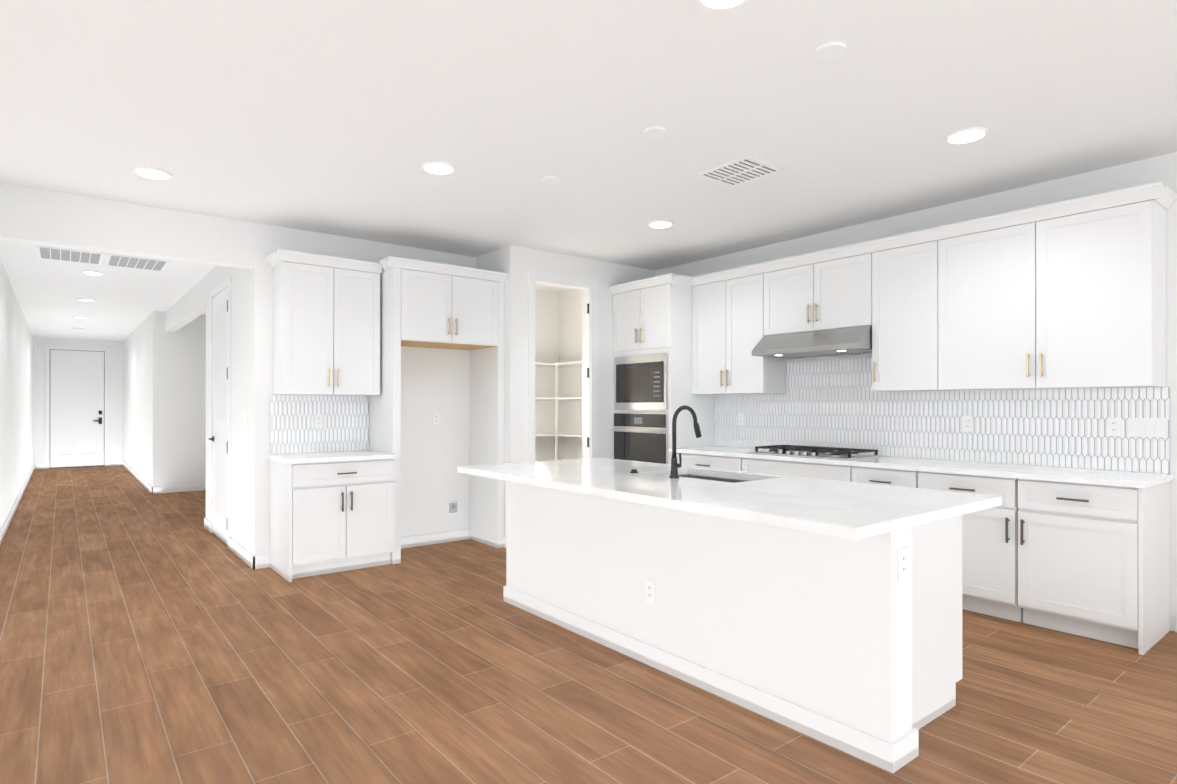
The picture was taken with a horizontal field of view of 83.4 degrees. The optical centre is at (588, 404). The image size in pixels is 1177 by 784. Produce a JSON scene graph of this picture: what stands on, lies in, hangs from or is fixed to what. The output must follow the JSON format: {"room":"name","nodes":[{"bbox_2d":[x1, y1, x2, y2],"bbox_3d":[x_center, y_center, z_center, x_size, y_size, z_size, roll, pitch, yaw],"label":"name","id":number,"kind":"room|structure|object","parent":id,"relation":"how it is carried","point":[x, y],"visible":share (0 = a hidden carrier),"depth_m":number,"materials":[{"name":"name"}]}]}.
{"room":"kitchen","nodes":[
{"label":"kitchen","id":0,"kind":"room"},
{"bbox_2d":[0,465,1176,783],"bbox_3d":[-3.734,1.356,5.858,14.000,0.050,26.000,0,0,-39],"label":"floor","id":1,"kind":"structure","parent":0,"point":[146,637],"depth_m":3.09,"materials":[{"name":"brown wood"}]},
{"bbox_2d":[266,249,396,581],"bbox_3d":[-2.102,0.066,5.403,0.849,2.528,0.644,0,0,-39],"label":"hutch cabinet","id":2,"kind":"object","parent":1,"relation":"on","point":[332,509],"visible":1,"depth_m":5.34,"materials":[{"name":"white wood"}]},
{"bbox_2d":[268,450,396,463],"bbox_3d":[-2.094,0.427,5.410,0.827,0.034,0.643,0,0,-39],"label":"countertop","id":3,"kind":"structure","parent":2,"relation":"on","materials":[{"name":"stone"}]},
{"bbox_2d":[369,256,506,563],"bbox_3d":[-1.380,0.057,6.007,1.129,2.548,0.601,0,0,-39],"label":"surround","id":4,"kind":"object","parent":1,"relation":"on","point":[425,304],"visible":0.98,"depth_m":5.89,"materials":[{"name":"white wood"}]},
{"bbox_2d":[536,362,555,459],"bbox_3d":[-0.934,0.415,7.946,1.736,1.840,0.418,0,0,-39],"label":"shelf","id":5,"kind":"object","parent":1,"relation":"on","point":[537,363],"depth_m":8.12,"materials":[{"name":"white wood"}]},
{"bbox_2d":[556,361,581,459],"bbox_3d":[0.085,0.415,7.780,0.348,1.840,1.110,0,0,-39],"label":"shelf","id":6,"kind":"object","parent":1,"relation":"on","point":[556,433],"depth_m":8.11,"materials":[{"name":"white wood"}]},
{"bbox_2d":[609,273,716,463],"bbox_3d":[0.743,0.059,6.713,0.649,2.548,0.838,0,0,-39],"label":"tall cabinet","id":7,"kind":"object","parent":1,"relation":"on","point":[653,316],"depth_m":6.40,"materials":[{"name":"white wood"}]},
{"bbox_2d":[612,413,666,463],"bbox_3d":[0.479,0.422,6.501,0.086,0.670,0.748,0,0,-39],"label":"oven","id":8,"kind":"object","parent":7,"relation":"in","point":[642,437],"depth_m":6.48,"materials":[{"name":"silver metal"}]},
{"bbox_2d":[614,353,666,409],"bbox_3d":[0.502,-0.213,6.521,0.026,0.540,0.748,0,0,-39],"label":"microwave","id":9,"kind":"object","parent":7,"relation":"in","point":[640,379],"depth_m":6.49,"materials":[{"name":"silver metal"}]},
{"bbox_2d":[676,453,732,469],"bbox_3d":[1.294,0.889,6.051,0.608,0.885,0.878,0,0,-39],"label":"base cabinet","id":10,"kind":"object","parent":1,"relation":"on","point":[688,459],"depth_m":5.88,"materials":[{"name":"white wood"}]},
{"bbox_2d":[503,473,983,772],"bbox_3d":[0.577,0.885,3.673,0.814,0.885,2.678,0,0,-39],"label":"kitchen island","id":11,"kind":"object","parent":1,"relation":"on","point":[826,611],"depth_m":2.87,"materials":[{"name":"white paint"}]},
{"bbox_2d":[457,461,952,540],"bbox_3d":[0.273,0.421,3.425,0.680,0.039,2.760,0,0,-39],"label":"island countertop","id":12,"kind":"structure","parent":11,"relation":"on","point":[803,510],"depth_m":2.81,"materials":[{"name":"white stone"}]},
{"bbox_2d":[678,474,745,482],"bbox_3d":[0.687,0.561,3.780,0.434,0.238,0.724,0,0,-39],"label":"sink","id":13,"kind":"object","parent":12,"relation":"in","point":[716,477],"depth_m":3.99,"materials":[{"name":"silver metal"}]},
{"bbox_2d":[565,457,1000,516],"bbox_3d":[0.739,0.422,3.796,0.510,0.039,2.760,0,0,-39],"label":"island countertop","id":14,"kind":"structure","parent":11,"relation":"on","point":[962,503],"depth_m":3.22,"materials":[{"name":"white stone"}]},
{"bbox_2d":[630,405,701,477],"bbox_3d":[0.446,0.204,3.753,0.278,0.396,0.469,0,0,-39],"label":"faucet","id":15,"kind":"object","parent":14,"relation":"on","point":[674,465],"depth_m":3.63,"materials":[{"name":"black metal"}]},
{"bbox_2d":[897,547,907,580],"bbox_3d":[1.161,0.589,2.438,0.070,0.115,0.008,0,0,-39],"label":"outlet","id":16,"kind":"object","parent":11,"relation":"attached to","point":[902,552],"depth_m":2.43,"materials":[{"name":"white plastic"}]},
{"bbox_2d":[733,457,840,480],"bbox_3d":[1.834,0.887,5.373,0.608,0.885,1.114,0,0,-39],"label":"base cabinet","id":17,"kind":"object","parent":1,"relation":"on","point":[746,464],"depth_m":5.21,"materials":[{"name":"white wood"}]},
{"bbox_2d":[841,465,904,486],"bbox_3d":[2.290,0.886,4.800,0.608,0.885,0.600,0,0,-39],"label":"base cabinet","id":18,"kind":"object","parent":1,"relation":"on","point":[850,473],"depth_m":4.66,"materials":[{"name":"white wood"}]},
{"bbox_2d":[905,469,1169,654],"bbox_3d":[2.785,0.885,4.177,0.608,0.885,1.249,0,0,-39],"label":"base cabinet","id":19,"kind":"object","parent":1,"relation":"on","point":[1090,561],"depth_m":3.79,"materials":[{"name":"white wood"}]},
{"bbox_2d":[669,445,1172,488],"bbox_3d":[2.089,0.426,5.025,0.643,0.034,3.474,0,0,-39],"label":"countertop","id":20,"kind":"structure","parent":19,"relation":"on","point":[1126,478],"depth_m":4.39,"materials":[{"name":"white stone"}]},
{"bbox_2d":[747,445,881,459],"bbox_3d":[1.807,0.382,5.348,0.515,0.054,0.900,0,0,-39],"label":"cooktop","id":21,"kind":"object","parent":20,"relation":"in","point":[816,452],"depth_m":5.21,"materials":[{"name":"silver metal"}]},
{"bbox_2d":[0,152,1176,630],"bbox_3d":[-4.135,-0.072,4.341,11.480,2.800,24.120,0,0,-39],"label":"wall","id":22,"kind":"structure","parent":0,"point":[158,398],"depth_m":6.22,"materials":[{"name":"white paint"}]},
{"bbox_2d":[50,349,104,467],"bbox_3d":[-10.934,0.095,14.146,0.928,2.504,0.066,0,0,-39],"label":"front door","id":23,"kind":"structure","parent":22,"relation":"in","point":[77,379],"depth_m":14.14,"materials":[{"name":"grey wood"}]},
{"bbox_2d":[209,287,227,543],"bbox_3d":[-3.611,0.113,6.500,0.110,2.439,0.870,0,0,-39],"label":"hall door","id":24,"kind":"structure","parent":22,"relation":"in","point":[219,438],"depth_m":6.49,"materials":[{"name":"white paint"}]},
{"bbox_2d":[270,395,368,453],"bbox_3d":[-2.283,0.166,5.657,0.815,0.488,0.022,0,0,-39],"label":"backsplash","id":25,"kind":"structure","parent":22,"relation":"attached to","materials":[{"name":"grey tile"}]},
{"bbox_2d":[0,270,1176,631],"bbox_3d":[-4.144,0.033,4.256,11.360,2.590,24.000,0,0,-39],"label":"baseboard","id":26,"kind":"structure","parent":22,"relation":"attached to","point":[588,288],"depth_m":6.67,"materials":[{"name":"white paint"}]},
{"bbox_2d":[693,266,792,396],"bbox_3d":[1.407,-0.658,6.137,0.328,1.118,0.889,0,0,-39],"label":"upper cabinet","id":27,"kind":"object","parent":22,"relation":"attached to","point":[722,363],"depth_m":6.04,"materials":[{"name":"white wood"}]},
{"bbox_2d":[749,241,872,360],"bbox_3d":[1.885,-0.816,5.400,0.498,0.803,0.980,0,0,-39],"label":"upper cabinet","id":28,"kind":"object","parent":22,"relation":"attached to","point":[824,307],"depth_m":5.32,"materials":[{"name":"white wood"}]},
{"bbox_2d":[752,326,871,357],"bbox_3d":[1.884,-0.500,5.399,0.497,0.183,0.970,0,0,-39],"label":"hood","id":29,"kind":"object","parent":28,"relation":"attached to","point":[825,341],"depth_m":5.28,"materials":[{"name":"silver metal"}]},
{"bbox_2d":[861,230,924,392],"bbox_3d":[2.406,-0.660,4.881,0.328,1.118,0.600,0,0,-39],"label":"upper cabinet","id":30,"kind":"object","parent":22,"relation":"attached to","point":[896,360],"depth_m":4.81,"materials":[{"name":"white wood"}]},
{"bbox_2d":[714,353,1169,473],"bbox_3d":[2.330,-0.001,5.228,0.012,0.819,3.459,0,0,-39],"label":"backsplash","id":31,"kind":"structure","parent":22,"relation":"attached to","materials":[{"name":"grey tile"}]},
{"bbox_2d":[925,182,1168,392],"bbox_3d":[2.897,-0.661,4.265,0.328,1.118,1.215,0,0,-39],"label":"upper cabinet","id":32,"kind":"object","parent":22,"relation":"attached to","point":[1055,313],"depth_m":4.07,"materials":[{"name":"white wood"}]},
{"bbox_2d":[0,0,1176,341],"bbox_3d":[-3.734,-1.464,5.864,14.000,0.110,26.000,0,0,-39],"label":"ceiling","id":33,"kind":"structure","parent":0,"point":[346,118],"depth_m":3.37,"materials":[{"name":"white paint"}]},
{"bbox_2d":[35,245,104,264],"bbox_3d":[-4.894,-1.403,6.244,0.500,0.010,0.600,0,0,-39],"label":"ceiling vent","id":34,"kind":"object","parent":33,"relation":"in","point":[53,253],"depth_m":6.21,"materials":[{"name":"white metal"}]},
{"bbox_2d":[72,328,84,330],"bbox_3d":[-9.355,-1.379,12.125,0.197,0.035,0.198,0,0,42],"label":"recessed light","id":35,"kind":"object","parent":33,"relation":"attached to","point":[78,329],"depth_m":12.07,"materials":[{"name":"white paint"}]},
{"bbox_2d":[77,298,94,300],"bbox_3d":[-6.725,-1.397,8.851,0.194,0.012,0.194,0,0,-39],"label":"recessed light","id":36,"kind":"object","parent":33,"relation":"in","point":[81,299],"visible":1,"depth_m":8.81,"materials":[{"name":"white paint"}]},
{"bbox_2d":[82,271,104,274],"bbox_3d":[-5.285,-1.400,7.058,0.194,0.012,0.194,0,0,-39],"label":"recessed light","id":37,"kind":"object","parent":33,"relation":"in","point":[92,272],"visible":1,"depth_m":7.04,"materials":[{"name":"white paint"}]},
{"bbox_2d":[104,254,169,270],"bbox_3d":[-4.487,-1.402,6.568,0.500,0.010,0.600,0,0,-39],"label":"ceiling vent","id":38,"kind":"object","parent":33,"relation":"in","point":[111,259],"depth_m":6.51,"materials":[{"name":"white metal"}]},
{"bbox_2d":[132,167,172,179],"bbox_3d":[-2.770,-1.466,4.202,0.214,0.012,0.214,0,0,-39],"label":"recessed light","id":39,"kind":"object","parent":33,"relation":"in","point":[152,173],"visible":0.98,"depth_m":4.18,"materials":[{"name":"white paint"}]},
{"bbox_2d":[421,161,455,174],"bbox_3d":[-0.931,-1.466,4.107,0.214,0.012,0.214,0,0,-39],"label":"recessed light","id":40,"kind":"object","parent":33,"relation":"in","point":[437,167],"visible":0.94,"depth_m":4.09,"materials":[{"name":"white paint"}]},
{"bbox_2d":[542,176,560,183],"bbox_3d":[-0.245,-1.465,4.321,0.123,0.013,0.123,0,0,12],"label":"cap","id":41,"kind":"object","parent":33,"relation":"attached to","point":[547,179],"depth_m":4.30,"materials":[{"name":"white paint"}]},
{"bbox_2d":[644,126,666,137],"bbox_3d":[0.359,-1.467,3.561,0.123,0.013,0.123,0,0,27],"label":"cap","id":42,"kind":"object","parent":33,"relation":"attached to","point":[654,131],"depth_m":3.55,"materials":[{"name":"white paint"}]},
{"bbox_2d":[648,220,673,227],"bbox_3d":[0.588,-1.464,5.379,0.214,0.012,0.214,0,0,-39],"label":"recessed light","id":43,"kind":"object","parent":33,"relation":"in","point":[660,224],"visible":0.94,"depth_m":5.36,"materials":[{"name":"white paint"}]},
{"bbox_2d":[695,0,748,10],"bbox_3d":[0.486,-1.469,2.359,0.214,0.012,0.214,0,0,-39],"label":"recessed light","id":44,"kind":"object","parent":33,"relation":"in","point":[718,5],"visible":1,"depth_m":2.42,"materials":[{"name":"white paint"}]},
{"bbox_2d":[697,155,783,186],"bbox_3d":[0.956,-1.465,4.177,0.360,0.014,0.400,0,0,-39],"label":"ceiling vent","id":45,"kind":"object","parent":33,"relation":"in","point":[742,170],"visible":1,"depth_m":4.14,"materials":[{"name":"white metal"}]},
{"bbox_2d":[815,41,846,60],"bbox_3d":[1.007,-1.468,2.748,0.123,0.013,0.123,0,0,-45],"label":"cap","id":46,"kind":"object","parent":33,"relation":"attached to","point":[829,51],"depth_m":2.74,"materials":[{"name":"white paint"}]},
{"bbox_2d":[944,127,988,144],"bbox_3d":[2.066,-1.467,3.616,0.214,0.012,0.214,0,0,-39],"label":"recessed light","id":47,"kind":"object","parent":33,"relation":"in","point":[966,135],"visible":0.94,"depth_m":3.60,"materials":[{"name":"white paint"}]}
]}

